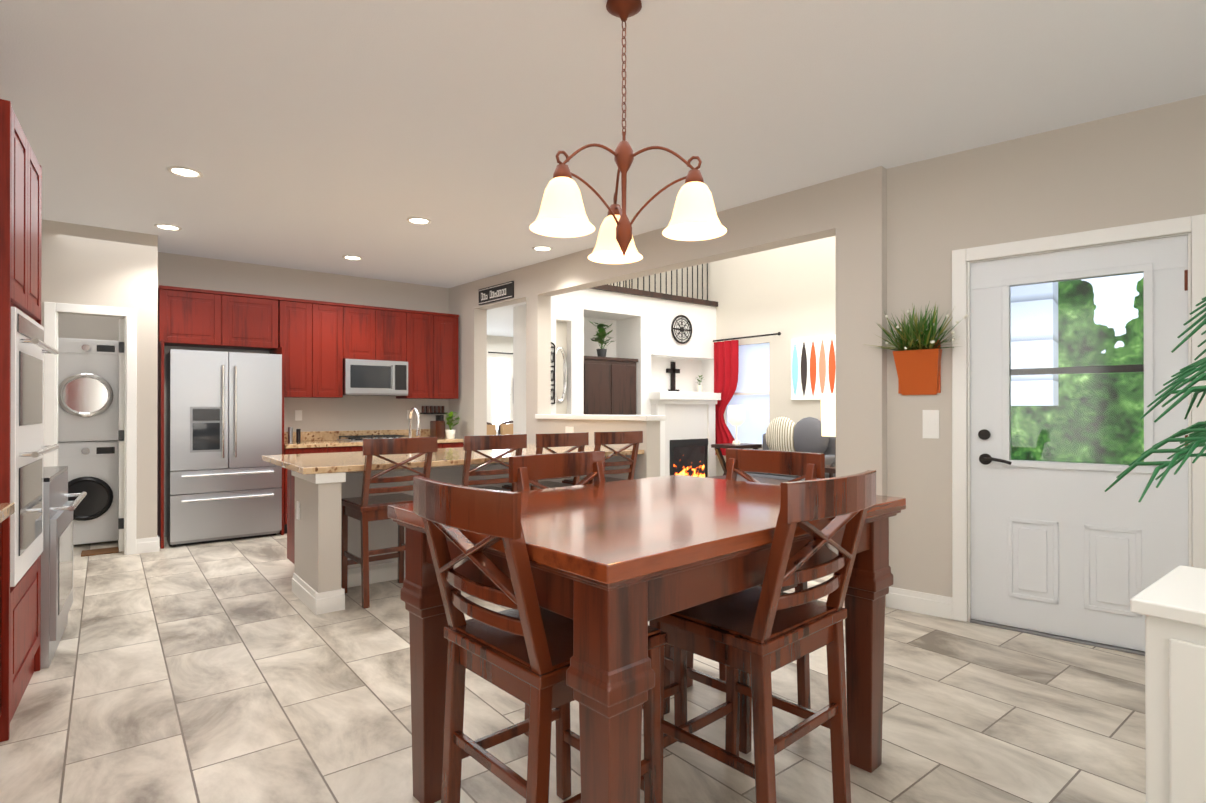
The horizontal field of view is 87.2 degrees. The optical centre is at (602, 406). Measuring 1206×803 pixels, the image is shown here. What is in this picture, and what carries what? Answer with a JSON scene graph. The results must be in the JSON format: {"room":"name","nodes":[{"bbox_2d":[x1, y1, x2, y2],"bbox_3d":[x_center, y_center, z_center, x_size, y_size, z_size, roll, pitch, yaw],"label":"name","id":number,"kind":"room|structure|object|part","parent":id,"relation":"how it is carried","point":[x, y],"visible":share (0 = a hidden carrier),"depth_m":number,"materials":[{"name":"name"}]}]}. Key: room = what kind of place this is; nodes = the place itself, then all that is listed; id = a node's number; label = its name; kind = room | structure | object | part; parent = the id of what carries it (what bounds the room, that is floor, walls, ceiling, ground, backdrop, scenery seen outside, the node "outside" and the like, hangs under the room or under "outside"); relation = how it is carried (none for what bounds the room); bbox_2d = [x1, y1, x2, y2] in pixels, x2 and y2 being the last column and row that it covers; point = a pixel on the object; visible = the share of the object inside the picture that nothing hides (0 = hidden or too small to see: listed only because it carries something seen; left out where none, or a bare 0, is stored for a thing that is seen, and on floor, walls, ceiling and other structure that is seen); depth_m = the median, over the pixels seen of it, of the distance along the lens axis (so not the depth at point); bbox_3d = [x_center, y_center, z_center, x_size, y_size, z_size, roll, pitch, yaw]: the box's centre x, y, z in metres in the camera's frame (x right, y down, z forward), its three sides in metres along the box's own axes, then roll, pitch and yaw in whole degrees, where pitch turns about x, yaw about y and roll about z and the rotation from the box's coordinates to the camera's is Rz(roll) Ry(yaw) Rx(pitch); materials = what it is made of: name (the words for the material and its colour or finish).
{"room":"kitchen","nodes":[
{"label":"kitchen","id":0,"kind":"room"},
{"bbox_2d":[41,219,160,538],"bbox_3d":[-4.429,-0.118,5.058,1.420,2.720,0.120,0,0,-38],"label":"wall","id":1,"kind":"structure","parent":0,"point":[90,265],"depth_m":5.36,"materials":[{"name":"beige paint"}]},
{"bbox_2d":[43,302,136,554],"bbox_3d":[-4.175,0.208,5.170,0.590,2.070,0.022,0,0,-38],"label":"door frame","id":2,"kind":"structure","parent":1,"relation":"attached to","point":[51,309],"depth_m":5.30,"materials":[{"name":"white wood"}]},
{"bbox_2d":[118,319,123,551],"bbox_3d":[-4.230,0.244,5.554,0.038,1.980,0.435,0,0,-38],"label":"laundry door","id":3,"kind":"structure","parent":1,"relation":"in","point":[121,448],"depth_m":5.39,"materials":[{"name":"white wood"}]},
{"bbox_2d":[161,252,448,536],"bbox_3d":[-3.057,-0.112,7.026,3.410,2.720,0.120,0,0,-38],"label":"wall","id":4,"kind":"structure","parent":0,"point":[348,412],"depth_m":6.94,"materials":[{"name":"beige paint"}]},
{"bbox_2d":[158,285,232,348],"bbox_3d":[-3.923,-0.845,6.060,0.552,0.520,0.328,0,0,-38],"label":"upper cabinet","id":5,"kind":"object","parent":4,"relation":"attached to","point":[187,317],"depth_m":5.93,"materials":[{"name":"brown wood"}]},
{"bbox_2d":[229,292,280,352],"bbox_3d":[-3.583,-0.844,6.327,0.553,0.520,0.328,0,0,-38],"label":"upper cabinet","id":6,"kind":"object","parent":4,"relation":"attached to","point":[255,320],"depth_m":6.25,"materials":[{"name":"brown wood"}]},
{"bbox_2d":[269,297,320,397],"bbox_3d":[-3.213,-0.601,6.617,0.368,1.005,0.328,0,0,-38],"label":"upper cabinet","id":7,"kind":"object","parent":4,"relation":"attached to","point":[314,343],"depth_m":6.50,"materials":[{"name":"brown wood"}]},
{"bbox_2d":[295,410,301,420],"bbox_3d":[-3.261,0.092,6.782,0.070,0.110,0.006,0,0,-38],"label":"outlet","id":8,"kind":"object","parent":4,"relation":"attached to","point":[298,413],"depth_m":6.78,"materials":[{"name":"white plastic"}]},
{"bbox_2d":[317,301,348,397],"bbox_3d":[-2.995,-0.600,6.788,0.428,1.005,0.328,0,0,-38],"label":"upper cabinet","id":9,"kind":"object","parent":4,"relation":"attached to","point":[334,316],"depth_m":6.70,"materials":[{"name":"brown wood"}]},
{"bbox_2d":[349,304,384,359],"bbox_3d":[-2.715,-0.807,7.009,0.405,0.590,0.328,0,0,-38],"label":"upper cabinet","id":10,"kind":"object","parent":4,"relation":"attached to","point":[366,323],"depth_m":6.91,"materials":[{"name":"brown wood"}]},
{"bbox_2d":[343,359,407,395],"bbox_3d":[-2.569,-0.317,7.053,0.680,0.380,0.437,0,0,-38],"label":"microwave","id":11,"kind":"object","parent":10,"relation":"attached to","point":[373,378],"visible":0.96,"depth_m":6.89,"materials":[{"name":"silver metal"}]},
{"bbox_2d":[381,307,408,360],"bbox_3d":[-2.490,-0.807,7.185,0.405,0.590,0.328,0,0,-38],"label":"upper cabinet","id":12,"kind":"object","parent":4,"relation":"attached to","point":[396,320],"depth_m":7.11,"materials":[{"name":"brown wood"}]},
{"bbox_2d":[396,310,440,398],"bbox_3d":[-2.205,-0.598,7.408,0.440,1.005,0.328,0,0,-38],"label":"upper cabinet","id":13,"kind":"object","parent":4,"relation":"attached to","point":[424,363],"depth_m":7.31,"materials":[{"name":"brown wood"}]},
{"bbox_2d":[420,406,447,413],"bbox_3d":[-2.057,0.040,7.695,0.330,0.100,0.058,0,0,-38],"label":"shelf","id":14,"kind":"object","parent":4,"relation":"attached to","point":[436,409],"visible":0.98,"depth_m":7.68,"materials":[{"name":"brown wood"}]},
{"bbox_2d":[441,313,458,398],"bbox_3d":[-1.977,-0.598,7.587,0.380,1.005,0.328,0,0,-38],"label":"upper cabinet","id":15,"kind":"object","parent":4,"relation":"attached to","point":[449,322],"depth_m":7.50,"materials":[{"name":"brown wood"}]},
{"bbox_2d":[0,533,1145,802],"bbox_3d":[0.816,1.300,7.596,13.110,0.100,13.200,0,0,-38],"label":"floor","id":16,"kind":"structure","parent":0,"point":[230,671],"depth_m":2.58,"materials":[{"name":"grey tile"}]},
{"bbox_2d":[0,522,1,715],"bbox_3d":[-2.302,0.814,1.935,0.600,0.840,0.546,0,0,-35],"label":"base cabinet","id":17,"kind":"object","parent":16,"relation":"on","point":[0,603],"visible":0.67,"depth_m":2.26,"materials":[{"name":"red wood"}]},
{"bbox_2d":[0,503,14,522],"bbox_3d":[-1.882,0.372,1.362,0.645,0.040,1.968,0,0,-35],"label":"countertop","id":18,"kind":"structure","parent":17,"relation":"on","point":[7,510],"depth_m":2.25,"materials":[{"name":"stone"}]},
{"bbox_2d":[0,99,41,741],"bbox_3d":[-2.676,0.050,2.486,0.620,2.370,0.780,0,0,-35],"label":"tall cabinet","id":19,"kind":"object","parent":16,"relation":"on","point":[20,225],"visible":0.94,"depth_m":2.44,"materials":[{"name":"red wood"}]},
{"bbox_2d":[10,307,58,586],"bbox_3d":[-2.635,0.150,2.516,0.662,1.050,0.720,0,0,-35],"label":"wall oven","id":20,"kind":"object","parent":19,"relation":"in","point":[28,449],"visible":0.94,"depth_m":2.55,"materials":[{"name":"white metal"}]},
{"bbox_2d":[41,466,86,668],"bbox_3d":[-3.074,0.717,3.152,0.738,1.040,0.760,0,0,-35],"label":"range","id":21,"kind":"object","parent":16,"relation":"on","point":[57,574],"visible":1,"depth_m":3.08,"materials":[{"name":"silver metal"}]},
{"bbox_2d":[58,338,118,544],"bbox_3d":[-4.774,0.310,5.851,0.490,1.830,0.645,0,0,-38],"label":"dryer","id":22,"kind":"object","parent":16,"relation":"on","point":[88,377],"visible":0.69,"depth_m":5.64,"materials":[{"name":"white metal"}]},
{"bbox_2d":[81,547,119,556],"bbox_3d":[-4.286,1.237,5.414,0.270,0.011,0.230,0,0,-38],"label":"threshold","id":23,"kind":"object","parent":16,"relation":"on","point":[101,551],"visible":0.79,"depth_m":5.39,"materials":[{"name":"brown wood"}]},
{"bbox_2d":[166,349,281,546],"bbox_3d":[-3.617,0.370,6.046,0.890,1.750,0.666,0,0,-38],"label":"refrigerator","id":24,"kind":"object","parent":16,"relation":"on","point":[223,431],"visible":0.98,"depth_m":5.81,"materials":[{"name":"silver metal"}]},
{"bbox_2d":[284,447,335,533],"bbox_3d":[-3.099,0.827,6.524,0.452,0.840,0.608,0,0,-38],"label":"base cabinet","id":25,"kind":"object","parent":16,"relation":"on","point":[317,449],"depth_m":6.22,"materials":[{"name":"brown wood"}]},
{"bbox_2d":[284,429,462,448],"bbox_3d":[-2.496,0.337,6.980,1.962,0.139,0.638,0,0,-38],"label":"countertop","id":26,"kind":"structure","parent":25,"relation":"on","point":[312,439],"depth_m":6.93,"materials":[{"name":"stone"}]},
{"bbox_2d":[288,427,292,442],"bbox_3d":[-3.163,0.285,6.407,0.042,0.160,0.044,0,0,-38],"label":"grinder","id":27,"kind":"object","parent":26,"relation":"on","point":[290,435],"depth_m":6.39,"materials":[{"name":"silver metal"}]},
{"bbox_2d":[296,429,300,442],"bbox_3d":[-3.095,0.295,6.434,0.038,0.140,0.040,0,0,-38],"label":"grinder","id":28,"kind":"object","parent":26,"relation":"on","point":[298,431],"depth_m":6.42,"materials":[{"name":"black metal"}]},
{"bbox_2d":[337,435,408,441],"bbox_3d":[-2.520,0.344,6.988,0.660,0.045,0.500,0,0,-38],"label":"cooktop","id":29,"kind":"object","parent":26,"relation":"in","point":[359,438],"visible":0.73,"depth_m":6.87,"materials":[{"name":"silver metal"}]},
{"bbox_2d":[430,415,444,437],"bbox_3d":[-1.981,0.234,7.590,0.120,0.270,0.160,0,0,-38],"label":"knife block","id":30,"kind":"object","parent":26,"relation":"on","point":[437,428],"visible":0.96,"depth_m":7.53,"materials":[{"name":"brown wood"}]},
{"bbox_2d":[444,411,460,438],"bbox_3d":[-1.774,0.209,7.381,0.245,0.317,0.240,0,0,-38],"label":"herb plant","id":31,"kind":"object","parent":26,"relation":"on","point":[450,433],"visible":0.98,"depth_m":7.34,"materials":[{"name":"green plant"}]},
{"bbox_2d":[336,446,359,451],"bbox_3d":[-2.878,0.827,6.698,0.350,0.840,0.608,0,0,-38],"label":"base cabinet","id":32,"kind":"object","parent":16,"relation":"on","point":[341,449],"depth_m":6.52,"materials":[{"name":"brown wood"}]},
{"bbox_2d":[341,437,436,608],"bbox_3d":[-1.417,0.718,4.152,0.479,1.046,0.542,0,0,-40],"label":"stool","id":33,"kind":"object","parent":16,"relation":"on","point":[364,508],"visible":0.81,"depth_m":3.99,"materials":[{"name":"brown wood"}]},
{"bbox_2d":[287,462,585,614],"bbox_3d":[-1.102,0.822,5.004,2.490,0.840,1.210,0,0,-38],"label":"kitchen island","id":34,"kind":"object","parent":16,"relation":"on","point":[314,544],"depth_m":4.13,"materials":[{"name":"beige paint"}]},
{"bbox_2d":[296,501,299,519],"bbox_3d":[-2.003,0.683,4.160,0.006,0.115,0.075,0,0,-38],"label":"outlet","id":35,"kind":"object","parent":34,"relation":"attached to","point":[297,503],"depth_m":4.15,"materials":[{"name":"white plastic"}]},
{"bbox_2d":[262,444,643,473],"bbox_3d":[-1.091,0.382,5.033,2.682,0.039,1.260,0,0,-38],"label":"island countertop","id":36,"kind":"structure","parent":34,"relation":"on","point":[319,463],"depth_m":4.41,"materials":[{"name":"stone"}]},
{"bbox_2d":[409,407,419,437],"bbox_3d":[-1.506,0.183,5.141,0.116,0.358,0.215,0,0,-38],"label":"faucet","id":37,"kind":"object","parent":36,"relation":"on","point":[418,421],"visible":0.6,"depth_m":5.09,"materials":[{"name":"silver metal"}]},
{"bbox_2d":[437,443,447,447],"bbox_3d":[-2.123,0.829,7.291,0.430,0.840,0.608,0,0,-38],"label":"base cabinet","id":38,"kind":"object","parent":16,"relation":"on","point":[439,445],"depth_m":7.16,"materials":[{"name":"brown wood"}]},
{"bbox_2d":[448,442,462,447],"bbox_3d":[-1.891,0.829,7.473,0.400,0.840,0.608,0,0,-38],"label":"base cabinet","id":39,"kind":"object","parent":16,"relation":"on","point":[458,444],"depth_m":7.25,"materials":[{"name":"brown wood"}]},
{"bbox_2d":[461,434,526,491],"bbox_3d":[-0.880,0.719,4.580,0.479,1.046,0.542,0,0,-36],"label":"stool","id":40,"kind":"object","parent":16,"relation":"on","point":[516,442],"visible":0.27,"depth_m":4.37,"materials":[{"name":"brown wood"}]},
{"bbox_2d":[487,421,512,434],"bbox_3d":[-1.244,0.733,9.663,2.198,1.046,1.808,0,0,-38],"label":"dining set","id":41,"kind":"object","parent":16,"relation":"on","point":[504,428],"visible":0.1,"depth_m":9.29,"materials":[{"name":"brown fabric"}]},
{"bbox_2d":[413,476,667,802],"bbox_3d":[-0.175,0.711,1.699,0.542,1.046,0.479,0,0,-42],"label":"chair","id":42,"kind":"object","parent":16,"relation":"on","point":[521,650],"visible":0.92,"depth_m":1.58,"materials":[{"name":"brown wood"}]},
{"bbox_2d":[502,432,588,491],"bbox_3d":[-0.449,0.720,4.912,0.479,1.046,0.542,0,0,-40],"label":"stool","id":43,"kind":"object","parent":16,"relation":"on","point":[579,441],"visible":0.25,"depth_m":4.74,"materials":[{"name":"brown wood"}]},
{"bbox_2d":[509,451,686,742],"bbox_3d":[-0.020,0.713,2.396,0.479,1.046,0.542,0,0,-42],"label":"chair","id":44,"kind":"object","parent":16,"relation":"on","point":[525,471],"visible":0.12,"depth_m":2.48,"materials":[{"name":"brown wood"}]},
{"bbox_2d":[562,431,642,483],"bbox_3d":[-0.007,0.721,5.266,0.479,1.046,0.542,0,0,-36],"label":"stool","id":45,"kind":"object","parent":16,"relation":"on","point":[629,438],"visible":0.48,"depth_m":5.10,"materials":[{"name":"brown wood"}]},
{"bbox_2d":[584,356,637,414],"bbox_3d":[-0.030,0.307,8.352,0.930,1.890,0.490,0,0,-38],"label":"armoire","id":46,"kind":"object","parent":16,"relation":"on","point":[609,385],"visible":0.23,"depth_m":8.16,"materials":[{"name":"brown wood"}]},
{"bbox_2d":[588,320,613,356],"bbox_3d":[-0.018,-0.888,8.353,0.394,0.497,0.360,0,0,-38],"label":"potted plant","id":47,"kind":"object","parent":46,"relation":"on","point":[600,337],"visible":0.98,"depth_m":8.30,"materials":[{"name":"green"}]},
{"bbox_2d":[387,475,905,802],"bbox_3d":[0.179,0.774,2.101,1.400,0.920,1.040,0,0,-42],"label":"dining table","id":48,"kind":"object","parent":16,"relation":"on","point":[616,566],"visible":0.85,"depth_m":1.67,"materials":[{"name":"brown wood"}]},
{"bbox_2d":[649,392,720,476],"bbox_3d":[1.157,0.528,8.806,1.200,1.450,0.218,0,0,-38],"label":"fireplace","id":49,"kind":"object","parent":16,"relation":"on","point":[687,432],"visible":0.69,"depth_m":8.80,"materials":[{"name":"white stone"}]},
{"bbox_2d":[697,375,702,391],"bbox_3d":[1.426,-0.341,9.312,0.135,0.249,0.151,0,0,-38],"label":"potted plant","id":50,"kind":"object","parent":49,"relation":"on","point":[699,388],"visible":0.96,"depth_m":9.28,"materials":[{"name":"beige ceramic"}]},
{"bbox_2d":[711,443,761,474],"bbox_3d":[1.804,0.886,8.564,0.520,0.757,0.440,0,0,-38],"label":"side table","id":51,"kind":"object","parent":16,"relation":"on","point":[716,447],"visible":0.4,"depth_m":8.51,"materials":[{"name":"brown wood"}]},
{"bbox_2d":[728,405,744,444],"bbox_3d":[1.804,0.245,8.566,0.230,0.525,0.230,0,0,-38],"label":"table lamp","id":52,"kind":"object","parent":51,"relation":"on","point":[736,415],"visible":1,"depth_m":8.49,"materials":[{"name":"beige ceramic"}]},
{"bbox_2d":[664,448,824,753],"bbox_3d":[0.559,0.713,2.579,0.542,1.046,0.479,0,0,-42],"label":"chair","id":53,"kind":"object","parent":16,"relation":"on","point":[806,466],"visible":0.25,"depth_m":2.56,"materials":[{"name":"brown wood"}]},
{"bbox_2d":[649,470,875,802],"bbox_3d":[0.468,0.711,1.886,0.479,1.046,0.542,0,0,-42],"label":"chair","id":54,"kind":"object","parent":16,"relation":"on","point":[759,634],"visible":0.83,"depth_m":1.76,"materials":[{"name":"brown wood"}]},
{"bbox_2d":[737,433,835,480],"bbox_3d":[2.302,0.800,7.773,0.905,0.900,1.200,0,0,-38],"label":"sofa","id":55,"kind":"object","parent":16,"relation":"on","point":[829,452],"visible":0.06,"depth_m":7.54,"materials":[{"name":"grey fabric"}]},
{"bbox_2d":[765,417,828,453],"bbox_3d":[2.386,0.382,7.840,0.166,0.520,0.920,0,0,-38],"label":"pillows","id":56,"kind":"object","parent":55,"relation":"on","point":[788,434],"visible":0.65,"depth_m":7.76,"materials":[{"name":"grey fabric"}]},
{"bbox_2d":[821,393,835,477],"bbox_3d":[2.513,0.552,6.820,0.440,1.390,0.440,0,0,-38],"label":"light","id":57,"kind":"object","parent":16,"relation":"on","point":[828,414],"visible":0.38,"depth_m":6.73,"materials":[{"name":"white fabric"}]},
{"bbox_2d":[1105,297,1205,501],"bbox_3d":[2.356,0.303,1.759,1.467,1.860,1.421,0,0,-38],"label":"palm plant","id":58,"kind":"object","parent":16,"relation":"on","point":[1196,438],"visible":1,"depth_m":2.02,"materials":[{"name":"green plant"}]},
{"bbox_2d":[1130,565,1205,802],"bbox_3d":[1.691,0.816,0.937,0.480,0.830,1.338,0,0,-38],"label":"cabinet","id":59,"kind":"object","parent":16,"relation":"on","point":[1171,606],"visible":1,"depth_m":1.29,"materials":[{"name":"white wood"}]},
{"bbox_3d":[1.693,1.241,6.568,1.800,0.012,3.100,0,0,-38],"label":"area rug","id":60,"kind":"object","parent":16,"relation":"on","visible":0},
{"bbox_2d":[706,475,788,484],"bbox_3d":[1.645,1.010,6.468,0.900,0.448,1.600,0,0,-38],"label":"coffee table","id":61,"kind":"object","parent":60,"relation":"on","point":[765,480],"depth_m":6.86,"materials":[{"name":"brown wood"}]},
{"bbox_2d":[0,0,1205,287],"bbox_3d":[-0.811,-1.481,3.847,5.910,0.001,9.300,0,0,-38],"label":"ceiling","id":62,"kind":"structure","parent":0,"point":[324,136],"depth_m":3.08,"materials":[{"name":"grey paint"}]},
{"bbox_2d":[154,223,181,230],"bbox_3d":[-3.566,-1.472,5.193,0.188,0.009,0.188,0,0,43],"label":"recessed light","id":63,"kind":"object","parent":62,"relation":"in","point":[170,227],"depth_m":5.19,"materials":[{"name":"white"}]},
{"bbox_2d":[167,166,202,177],"bbox_3d":[-2.629,-1.475,3.983,0.188,0.009,0.188,0,0,43],"label":"recessed light","id":64,"kind":"object","parent":62,"relation":"in","point":[182,171],"depth_m":3.98,"materials":[{"name":"white"}]},
{"bbox_2d":[342,255,362,259],"bbox_3d":[-2.471,-1.469,6.243,0.188,0.009,0.188,0,0,43],"label":"recessed light","id":65,"kind":"object","parent":62,"relation":"in","point":[349,257],"depth_m":6.24,"materials":[{"name":"white"}]},
{"bbox_2d":[407,217,430,224],"bbox_3d":[-1.458,-1.472,5.017,0.188,0.009,0.188,0,0,43],"label":"recessed light","id":66,"kind":"object","parent":62,"relation":"in","point":[414,220],"depth_m":5.01,"materials":[{"name":"white"}]},
{"bbox_2d":[532,246,552,250],"bbox_3d":[-0.563,-1.470,5.886,0.188,0.009,0.188,0,0,43],"label":"recessed light","id":67,"kind":"object","parent":62,"relation":"in","point":[537,248],"depth_m":5.89,"materials":[{"name":"white"}]},
{"bbox_2d":[530,0,726,263],"bbox_3d":[0.032,-1.016,2.275,0.631,0.940,0.682,0,0,-38],"label":"chandelier","id":68,"kind":"object","parent":62,"relation":"hanging from","point":[623,11],"depth_m":2.25,"materials":[{"name":"white glass"}]},
{"bbox_3d":[0.032,-0.692,2.274,0.631,0.168,0.682,0,0,-38],"label":"chandelier shade","id":69,"kind":"part","parent":68,"relation":"part of","materials":[{"name":"white glass"}]},
{"bbox_2d":[513,288,715,475],"bbox_3d":[0.276,-0.113,8.639,3.085,2.730,0.600,0,0,-38],"label":"wall","id":70,"kind":"structure","parent":0,"point":[640,328],"depth_m":8.51,"materials":[{"name":"white paint"}]},
{"bbox_2d":[551,342,554,403],"bbox_3d":[-0.646,-0.406,7.519,0.197,0.747,0.018,0,0,-38],"label":"wall art panel","id":71,"kind":"object","parent":70,"relation":"attached to","point":[553,379],"visible":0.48,"depth_m":7.56,"materials":[{"name":"grey metal"}]},
{"bbox_2d":[556,347,567,402],"bbox_3d":[-0.527,-0.390,7.735,0.231,0.691,0.036,0,0,-38],"label":"oval mirror","id":72,"kind":"object","parent":70,"relation":"attached to","point":[561,374],"visible":0.71,"depth_m":7.75,"materials":[{"name":"silver metal"}]},
{"bbox_2d":[590,263,717,306],"bbox_3d":[0.172,-2.003,8.743,3.123,1.049,0.965,0,0,-38],"label":"balcony railing","id":73,"kind":"object","parent":70,"relation":"on","point":[638,292],"visible":0.25,"depth_m":8.75,"materials":[{"name":"brown wood"}]},
{"bbox_2d":[666,362,679,390],"bbox_3d":[1.017,-0.432,9.101,0.240,0.429,0.090,0,0,-38],"label":"decor","id":74,"kind":"object","parent":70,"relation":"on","point":[673,370],"visible":0.88,"depth_m":9.09,"materials":[{"name":"black wood"}]},
{"bbox_2d":[671,315,691,343],"bbox_3d":[1.108,-1.087,8.890,0.404,0.404,0.032,0,0,-38],"label":"wall clock","id":75,"kind":"object","parent":70,"relation":"attached to","point":[681,329],"visible":0.94,"depth_m":8.88,"materials":[{"name":"grey metal"}]},
{"bbox_2d":[606,281,622,286],"bbox_3d":[-0.951,-2.809,10.111,3.205,2.669,0.120,0,0,-38],"label":"wall","id":76,"kind":"structure","parent":0,"point":[615,284],"depth_m":10.96,"materials":[{"name":"beige paint"}]},
{"bbox_2d":[487,236,835,475],"bbox_3d":[-0.059,-1.448,8.341,4.225,5.400,9.187,0,0,-38],"label":"wall","id":77,"kind":"structure","parent":0,"point":[788,292],"depth_m":8.58,"materials":[{"name":"beige paint"}]},
{"bbox_2d":[488,352,512,432],"bbox_3d":[-2.079,-0.252,10.873,2.620,1.402,0.067,0,0,-38],"label":"dining room window","id":78,"kind":"structure","parent":77,"relation":"attached to","point":[501,394],"depth_m":11.12,"materials":[{"name":"white glass"}]},
{"bbox_2d":[713,332,780,455],"bbox_3d":[1.982,-0.144,8.831,0.055,1.695,1.185,0,0,-38],"label":"curtain","id":79,"kind":"object","parent":77,"relation":"hanging from","point":[726,362],"visible":0.88,"depth_m":9.11,"materials":[{"name":"red fabric"}]},
{"bbox_2d":[727,343,768,445],"bbox_3d":[2.030,-0.167,8.935,0.100,1.420,0.940,0,0,-38],"label":"living room window","id":80,"kind":"structure","parent":77,"relation":"attached to","point":[751,395],"depth_m":8.89,"materials":[{"name":"grey glass"}]},
{"bbox_2d":[791,334,835,399],"bbox_3d":[2.802,-0.490,7.889,0.030,0.800,1.060,0,0,-38],"label":"framed picture","id":81,"kind":"object","parent":77,"relation":"attached to","point":[813,368],"visible":0.5,"depth_m":8.03,"materials":[{"name":"paper"}]},
{"bbox_2d":[449,166,886,606],"bbox_3d":[-0.149,-0.115,6.048,0.170,2.720,5.700,0,0,-42],"label":"wall","id":82,"kind":"structure","parent":0,"point":[849,212],"depth_m":4.55,"materials":[{"name":"beige paint"}]},
{"bbox_2d":[479,281,513,304],"bbox_3d":[-1.197,-1.262,7.051,0.024,0.180,0.690,0,0,-42],"label":"sign","id":83,"kind":"object","parent":82,"relation":"attached to","point":[496,293],"visible":1,"depth_m":7.02,"materials":[{"name":"black"}]},
{"bbox_2d":[565,426,573,432],"bbox_3d":[-0.322,0.227,6.105,0.009,0.075,0.120,0,0,-41],"label":"outlet","id":84,"kind":"object","parent":82,"relation":"attached to","point":[568,429],"depth_m":6.10,"materials":[{"name":"white plastic"}]},
{"bbox_2d":[535,414,665,420],"bbox_3d":[-0.076,0.097,5.968,0.240,0.045,1.575,0,0,-42],"label":"trim","id":85,"kind":"structure","parent":82,"relation":"on","point":[608,417],"depth_m":5.71,"materials":[{"name":"white wood"}]},
{"bbox_2d":[887,95,1205,621],"bbox_3d":[-1.107,-0.120,4.202,5.830,2.720,10.170,0,0,-38],"label":"wall","id":86,"kind":"structure","parent":0,"point":[1141,166],"depth_m":3.63,"materials":[{"name":"beige paint"}]},
{"bbox_2d":[864,301,968,394],"bbox_3d":[1.806,-0.351,3.726,0.322,0.560,0.599,0,0,-38],"label":"wall planter","id":87,"kind":"object","parent":86,"relation":"attached to","point":[917,359],"visible":0.98,"depth_m":3.75,"materials":[{"name":"orange ceramic"}]},
{"bbox_2d":[887,587,951,618],"bbox_3d":[1.897,1.176,3.811,0.090,0.125,0.366,0,0,-38],"label":"baseboard","id":88,"kind":"structure","parent":86,"relation":"attached to","point":[921,602],"depth_m":3.80,"materials":[{"name":"white wood"}]},
{"bbox_2d":[923,410,938,438],"bbox_3d":[1.952,0.104,3.771,0.090,0.170,0.011,0,0,40],"label":"light switch","id":89,"kind":"object","parent":86,"relation":"attached to","point":[930,423],"depth_m":3.77,"materials":[{"name":"white plastic"}]},
{"bbox_2d":[952,214,1205,621],"bbox_3d":[2.458,0.163,3.338,0.237,2.150,1.080,0,0,-38],"label":"door frame","id":90,"kind":"structure","parent":86,"relation":"attached to","point":[1195,226],"depth_m":3.47,"materials":[{"name":"white wood"}]},
{"bbox_2d":[967,233,1191,655],"bbox_3d":[2.491,0.201,3.377,0.948,2.074,0.153,0,0,40],"label":"entry door","id":91,"kind":"structure","parent":86,"relation":"in","point":[1071,552],"depth_m":3.35,"materials":[{"name":"white wood"}]}
]}

